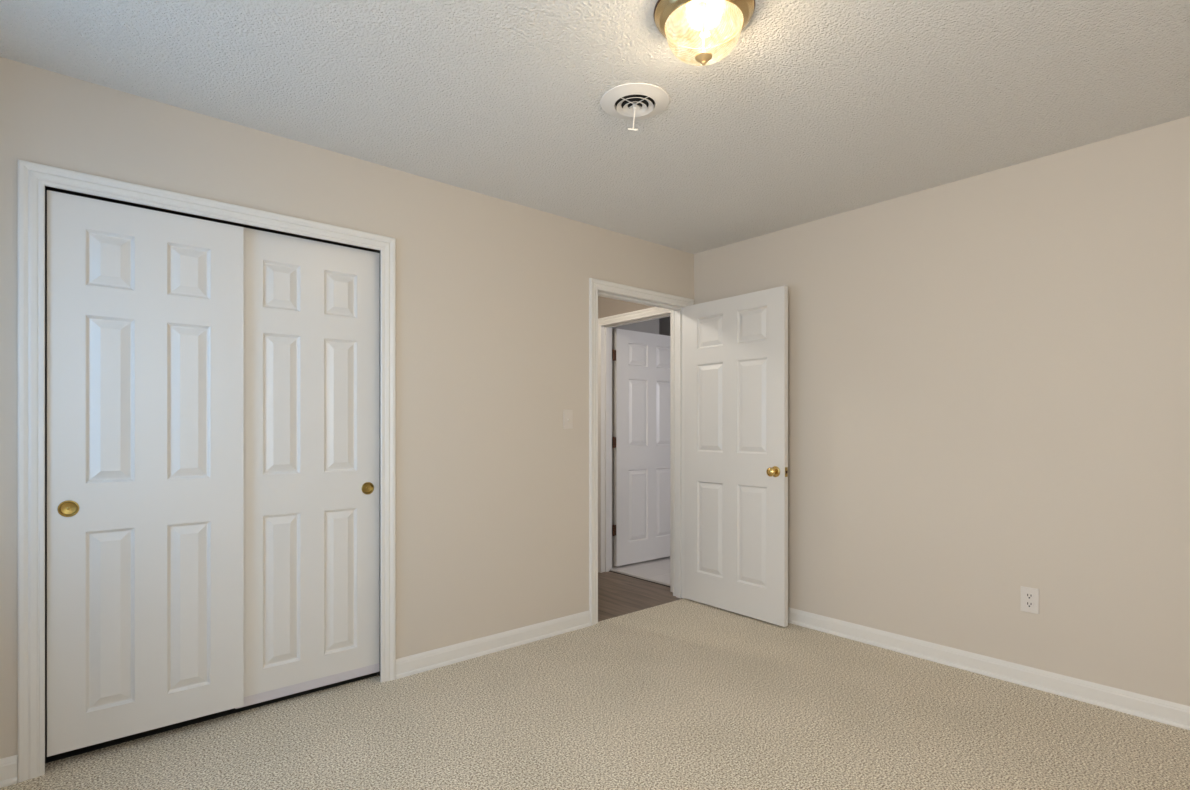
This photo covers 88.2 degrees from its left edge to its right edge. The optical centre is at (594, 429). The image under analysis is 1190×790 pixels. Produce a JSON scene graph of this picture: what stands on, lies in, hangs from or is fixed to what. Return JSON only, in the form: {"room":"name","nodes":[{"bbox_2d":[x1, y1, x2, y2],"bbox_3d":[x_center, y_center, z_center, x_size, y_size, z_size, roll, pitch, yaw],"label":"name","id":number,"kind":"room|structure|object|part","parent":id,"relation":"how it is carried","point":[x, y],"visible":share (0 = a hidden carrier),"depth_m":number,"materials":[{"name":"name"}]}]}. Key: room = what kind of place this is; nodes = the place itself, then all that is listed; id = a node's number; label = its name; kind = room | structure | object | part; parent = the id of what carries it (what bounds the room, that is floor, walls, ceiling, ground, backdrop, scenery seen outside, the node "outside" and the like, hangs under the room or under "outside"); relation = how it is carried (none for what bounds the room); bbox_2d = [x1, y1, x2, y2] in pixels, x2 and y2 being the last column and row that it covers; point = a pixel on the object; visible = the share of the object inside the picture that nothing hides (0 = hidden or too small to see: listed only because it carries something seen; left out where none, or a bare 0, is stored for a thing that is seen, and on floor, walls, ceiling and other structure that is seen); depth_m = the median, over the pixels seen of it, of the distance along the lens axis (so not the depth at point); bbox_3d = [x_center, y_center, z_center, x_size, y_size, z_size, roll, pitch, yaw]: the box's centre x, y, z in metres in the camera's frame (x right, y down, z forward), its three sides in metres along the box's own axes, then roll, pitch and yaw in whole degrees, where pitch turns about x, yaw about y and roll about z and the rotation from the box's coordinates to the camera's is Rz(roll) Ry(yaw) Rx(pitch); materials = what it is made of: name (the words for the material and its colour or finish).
{"room":"empty bedroom","nodes":[
{"label":"empty bedroom","id":0,"kind":"room"},
{"bbox_2d":[0,57,693,758],"bbox_3d":[-0.779,-0.012,3.174,3.820,2.470,0.115,0,0,-41],"label":"wall","id":1,"kind":"structure","parent":0,"point":[492,293],"depth_m":3.11,"materials":[{"name":"beige paint"}]},
{"bbox_2d":[0,755,17,787],"bbox_3d":[-2.060,1.149,1.982,0.283,0.089,0.020,0,0,-41],"label":"baseboard","id":2,"kind":"structure","parent":1,"relation":"attached to","point":[8,765],"depth_m":2.06,"materials":[{"name":"white wood"}]},
{"bbox_2d":[18,159,395,782],"bbox_3d":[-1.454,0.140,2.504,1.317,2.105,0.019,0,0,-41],"label":"door frame","id":3,"kind":"structure","parent":1,"relation":"attached to","point":[33,178],"depth_m":2.11,"materials":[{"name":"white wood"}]},
{"bbox_2d":[45,186,378,250],"bbox_3d":[-1.484,-0.880,2.550,1.214,0.036,0.074,0,0,-41],"label":"closet track","id":4,"kind":"object","parent":1,"relation":"attached to","point":[45,186],"visible":0.19,"depth_m":2.49,"materials":[{"name":"brown metal"}]},
{"bbox_2d":[47,190,243,756],"bbox_3d":[-1.690,0.154,2.347,0.606,1.977,0.033,0,0,-41],"label":"door","id":5,"kind":"structure","parent":4,"relation":"hanging from","point":[145,307],"depth_m":2.31,"materials":[{"name":"white wood"}]},
{"bbox_3d":[-1.870,0.282,2.179,0.059,0.059,0.014,0,0,-41],"label":"finger pull","id":6,"kind":"part","parent":5,"relation":"part of","materials":[{"name":"gold metal"}]},
{"bbox_3d":[-1.788,-0.620,2.265,0.141,0.202,0.030,0,0,-41],"label":"panel","id":7,"kind":"part","parent":5,"relation":"part of","materials":[{"name":"white wood"}]},
{"bbox_3d":[-1.788,-0.108,2.265,0.141,0.606,0.030,0,0,-41],"label":"panel","id":8,"kind":"part","parent":5,"relation":"part of","materials":[{"name":"white wood"}]},
{"bbox_3d":[-1.788,0.695,2.265,0.141,0.652,0.030,0,0,-41],"label":"panel","id":9,"kind":"part","parent":5,"relation":"part of","materials":[{"name":"white wood"}]},
{"bbox_3d":[-1.604,-0.620,2.423,0.143,0.202,0.030,0,0,-41],"label":"panel","id":10,"kind":"part","parent":5,"relation":"part of","materials":[{"name":"white wood"}]},
{"bbox_3d":[-1.604,-0.108,2.423,0.143,0.606,0.030,0,0,-41],"label":"panel","id":11,"kind":"part","parent":5,"relation":"part of","materials":[{"name":"white wood"}]},
{"bbox_3d":[-1.604,0.695,2.423,0.143,0.652,0.030,0,0,-41],"label":"panel","id":12,"kind":"part","parent":5,"relation":"part of","materials":[{"name":"white wood"}]},
{"bbox_2d":[235,227,379,708],"bbox_3d":[-1.271,0.159,2.754,0.606,2.005,0.033,0,0,-41],"label":"door","id":13,"kind":"structure","parent":4,"relation":"hanging from","point":[312,308],"depth_m":2.74,"materials":[{"name":"white wood"}]},
{"bbox_3d":[-1.368,-0.620,2.673,0.149,0.202,0.030,0,0,-41],"label":"panel","id":14,"kind":"part","parent":13,"relation":"part of","materials":[{"name":"white wood"}]},
{"bbox_3d":[-1.368,-0.108,2.673,0.149,0.606,0.030,0,0,-41],"label":"panel","id":15,"kind":"part","parent":13,"relation":"part of","materials":[{"name":"white wood"}]},
{"bbox_3d":[-1.368,0.695,2.673,0.149,0.652,0.030,0,0,-41],"label":"panel","id":16,"kind":"part","parent":13,"relation":"part of","materials":[{"name":"white wood"}]},
{"bbox_3d":[-1.179,-0.620,2.835,0.147,0.202,0.030,0,0,-41],"label":"panel","id":17,"kind":"part","parent":13,"relation":"part of","materials":[{"name":"white wood"}]},
{"bbox_3d":[-1.179,-0.108,2.835,0.147,0.606,0.030,0,0,-41],"label":"panel","id":18,"kind":"part","parent":13,"relation":"part of","materials":[{"name":"white wood"}]},
{"bbox_3d":[-1.179,0.695,2.835,0.147,0.652,0.030,0,0,-41],"label":"panel","id":19,"kind":"part","parent":13,"relation":"part of","materials":[{"name":"white wood"}]},
{"bbox_3d":[-1.078,0.280,2.907,0.059,0.059,0.014,0,0,-41],"label":"finger pull","id":20,"kind":"part","parent":13,"relation":"part of","materials":[{"name":"gold metal"}]},
{"bbox_2d":[396,611,590,678],"bbox_3d":[-0.492,1.149,3.332,1.220,0.089,0.020,0,0,-41],"label":"baseboard","id":21,"kind":"structure","parent":1,"relation":"attached to","point":[406,666],"depth_m":3.26,"materials":[{"name":"white wood"}]},
{"bbox_2d":[563,409,572,428],"bbox_3d":[-0.156,-0.059,3.623,0.070,0.115,0.017,0,0,-41],"label":"light switch","id":22,"kind":"object","parent":1,"relation":"attached to","point":[567,413],"visible":1,"depth_m":3.62,"materials":[{"name":"beige plastic"}]},
{"bbox_2d":[589,278,693,625],"bbox_3d":[0.040,0.136,4.487,1.093,2.126,1.076,0,0,-41],"label":"door frame","id":23,"kind":"structure","parent":1,"relation":"attached to","point":[595,285],"depth_m":4.36,"materials":[{"name":"white wood"}]},
{"bbox_2d":[685,286,787,626],"bbox_3d":[0.894,0.162,3.987,0.166,2.038,0.827,0,0,-39],"label":"door","id":24,"kind":"structure","parent":23,"relation":"attached to","point":[736,347],"depth_m":3.94,"materials":[{"name":"white wood"}]},
{"bbox_3d":[0.783,-0.654,4.127,0.035,0.210,0.223,0,0,-39],"label":"panel","id":25,"kind":"part","parent":24,"relation":"part of","materials":[{"name":"white wood"}]},
{"bbox_3d":[0.783,-0.144,4.127,0.035,0.594,0.223,0,0,-39],"label":"panel","id":26,"kind":"part","parent":24,"relation":"part of","materials":[{"name":"white wood"}]},
{"bbox_3d":[0.783,0.666,4.127,0.035,0.623,0.223,0,0,-39],"label":"panel","id":27,"kind":"part","parent":24,"relation":"part of","materials":[{"name":"white wood"}]},
{"bbox_3d":[0.997,-0.654,3.860,0.035,0.210,0.227,0,0,-39],"label":"panel","id":28,"kind":"part","parent":24,"relation":"part of","materials":[{"name":"white wood"}]},
{"bbox_3d":[0.997,-0.144,3.860,0.035,0.594,0.227,0,0,-39],"label":"panel","id":29,"kind":"part","parent":24,"relation":"part of","materials":[{"name":"white wood"}]},
{"bbox_3d":[0.997,0.666,3.860,0.035,0.623,0.227,0,0,-39],"label":"panel","id":30,"kind":"part","parent":24,"relation":"part of","materials":[{"name":"white wood"}]},
{"bbox_3d":[1.063,0.257,3.689,0.056,0.055,0.055,0,0,-39],"label":"knob","id":31,"kind":"part","parent":24,"relation":"part of","materials":[{"name":"gold metal"}]},
{"bbox_2d":[0,0,1189,253],"bbox_3d":[0.374,-1.287,1.834,3.820,0.080,3.420,0,0,-41],"label":"ceiling","id":32,"kind":"structure","parent":0,"point":[818,109],"depth_m":2.22,"materials":[{"name":"white paint"}]},
{"bbox_2d":[601,83,669,130],"bbox_3d":[0.152,-1.188,2.334,0.262,0.116,0.262,0,0,-41],"label":"ceiling vent","id":33,"kind":"object","parent":32,"relation":"in","point":[629,101],"visible":1,"depth_m":2.32,"materials":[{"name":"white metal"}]},
{"bbox_2d":[654,0,754,65],"bbox_3d":[0.324,-1.167,1.831,0.298,0.159,0.298,0,0,-41],"label":"ceiling light","id":34,"kind":"object","parent":32,"relation":"attached to","point":[697,32],"visible":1,"depth_m":1.77,"materials":[{"name":"beige glass"}]},
{"bbox_2d":[0,571,1189,789],"bbox_3d":[0.038,1.218,2.284,3.898,0.050,4.540,0,0,-41],"label":"floor","id":35,"kind":"structure","parent":0,"point":[682,694],"depth_m":2.45,"materials":[{"name":"beige carpet"}]},
{"bbox_2d":[610,571,669,586],"bbox_3d":[0.377,1.205,4.891,0.016,0.016,0.800,0,0,-41],"label":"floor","id":36,"kind":"structure","parent":0,"point":[610,571],"depth_m":4.88,"materials":[{"name":"black wood"}]},
{"bbox_2d":[612,317,669,567],"bbox_3d":[1.239,-0.012,4.934,1.305,2.470,3.350,0,0,-41],"label":"wall","id":37,"kind":"structure","parent":0,"point":[661,326],"depth_m":5.40,"materials":[{"name":"grey paint"}]},
{"bbox_2d":[614,556,669,582],"bbox_3d":[1.226,1.206,4.857,1.185,0.034,3.250,0,0,-41],"label":"floor","id":38,"kind":"structure","parent":0,"point":[659,569],"depth_m":5.24,"materials":[{"name":"tile"}]},
{"bbox_2d":[610,568,669,585],"bbox_3d":[0.400,1.198,4.911,0.046,0.030,0.800,0,0,-41],"label":"threshold","id":39,"kind":"object","parent":38,"relation":"on","point":[612,569],"visible":0.55,"depth_m":4.93,"materials":[{"name":"white wood"}]},
{"bbox_2d":[598,116,1189,705],"bbox_3d":[1.332,-0.012,3.737,0.115,2.470,5.285,0,0,-41],"label":"wall","id":40,"kind":"structure","parent":0,"point":[989,372],"depth_m":2.93,"materials":[{"name":"beige paint"}]},
{"bbox_2d":[613,329,669,565],"bbox_3d":[0.483,0.156,5.505,0.878,2.030,0.166,0,0,-40],"label":"door","id":41,"kind":"structure","parent":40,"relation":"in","point":[641,439],"depth_m":5.42,"materials":[{"name":"white painted wood"},{"name":"dark bronze"}]},
{"bbox_3d":[0.370,-0.653,5.412,0.235,0.197,0.035,0,0,-40],"label":"panel","id":42,"kind":"part","parent":41,"relation":"part of","materials":[{"name":"white wood"}]},
{"bbox_3d":[0.370,-0.144,5.412,0.235,0.587,0.035,0,0,-40],"label":"panel","id":43,"kind":"part","parent":41,"relation":"part of","materials":[{"name":"white wood"}]},
{"bbox_3d":[0.370,0.667,5.412,0.235,0.628,0.035,0,0,-40],"label":"panel","id":44,"kind":"part","parent":41,"relation":"part of","materials":[{"name":"white wood"}]},
{"bbox_3d":[0.631,-0.653,5.627,0.230,0.197,0.035,0,0,-40],"label":"panel","id":45,"kind":"part","parent":41,"relation":"part of","materials":[{"name":"white wood"}]},
{"bbox_3d":[0.631,-0.144,5.627,0.230,0.587,0.035,0,0,-40],"label":"panel","id":46,"kind":"part","parent":41,"relation":"part of","materials":[{"name":"white wood"}]},
{"bbox_3d":[0.631,0.667,5.627,0.230,0.628,0.035,0,0,-40],"label":"panel","id":47,"kind":"part","parent":41,"relation":"part of","materials":[{"name":"white wood"}]},
{"bbox_2d":[788,607,1189,729],"bbox_3d":[1.814,1.149,3.074,0.020,0.089,3.379,0,0,-41],"label":"baseboard","id":48,"kind":"structure","parent":40,"relation":"attached to","point":[1143,706],"depth_m":2.90,"materials":[{"name":"white wood"}]},
{"bbox_2d":[1021,586,1038,613],"bbox_3d":[2.016,0.793,2.847,0.009,0.116,0.072,0,0,-41],"label":"power outlet","id":49,"kind":"object","parent":40,"relation":"attached to","point":[1029,596],"visible":1,"depth_m":2.84,"materials":[{"name":"white plastic"}]},
{"bbox_2d":[1025,601,1033,607],"bbox_3d":[2.014,0.812,2.845,0.003,0.028,0.034,0,0,-41],"label":"receptacle","id":50,"kind":"object","parent":49,"relation":"attached to","point":[1028,604],"depth_m":2.84,"materials":[{"name":"white plastic"}]},
{"bbox_2d":[1025,593,1033,598],"bbox_3d":[2.014,0.773,2.845,0.003,0.028,0.034,0,0,-41],"label":"receptacle","id":51,"kind":"object","parent":49,"relation":"attached to","point":[1027,595],"depth_m":2.84,"materials":[{"name":"white plastic"}]}
]}

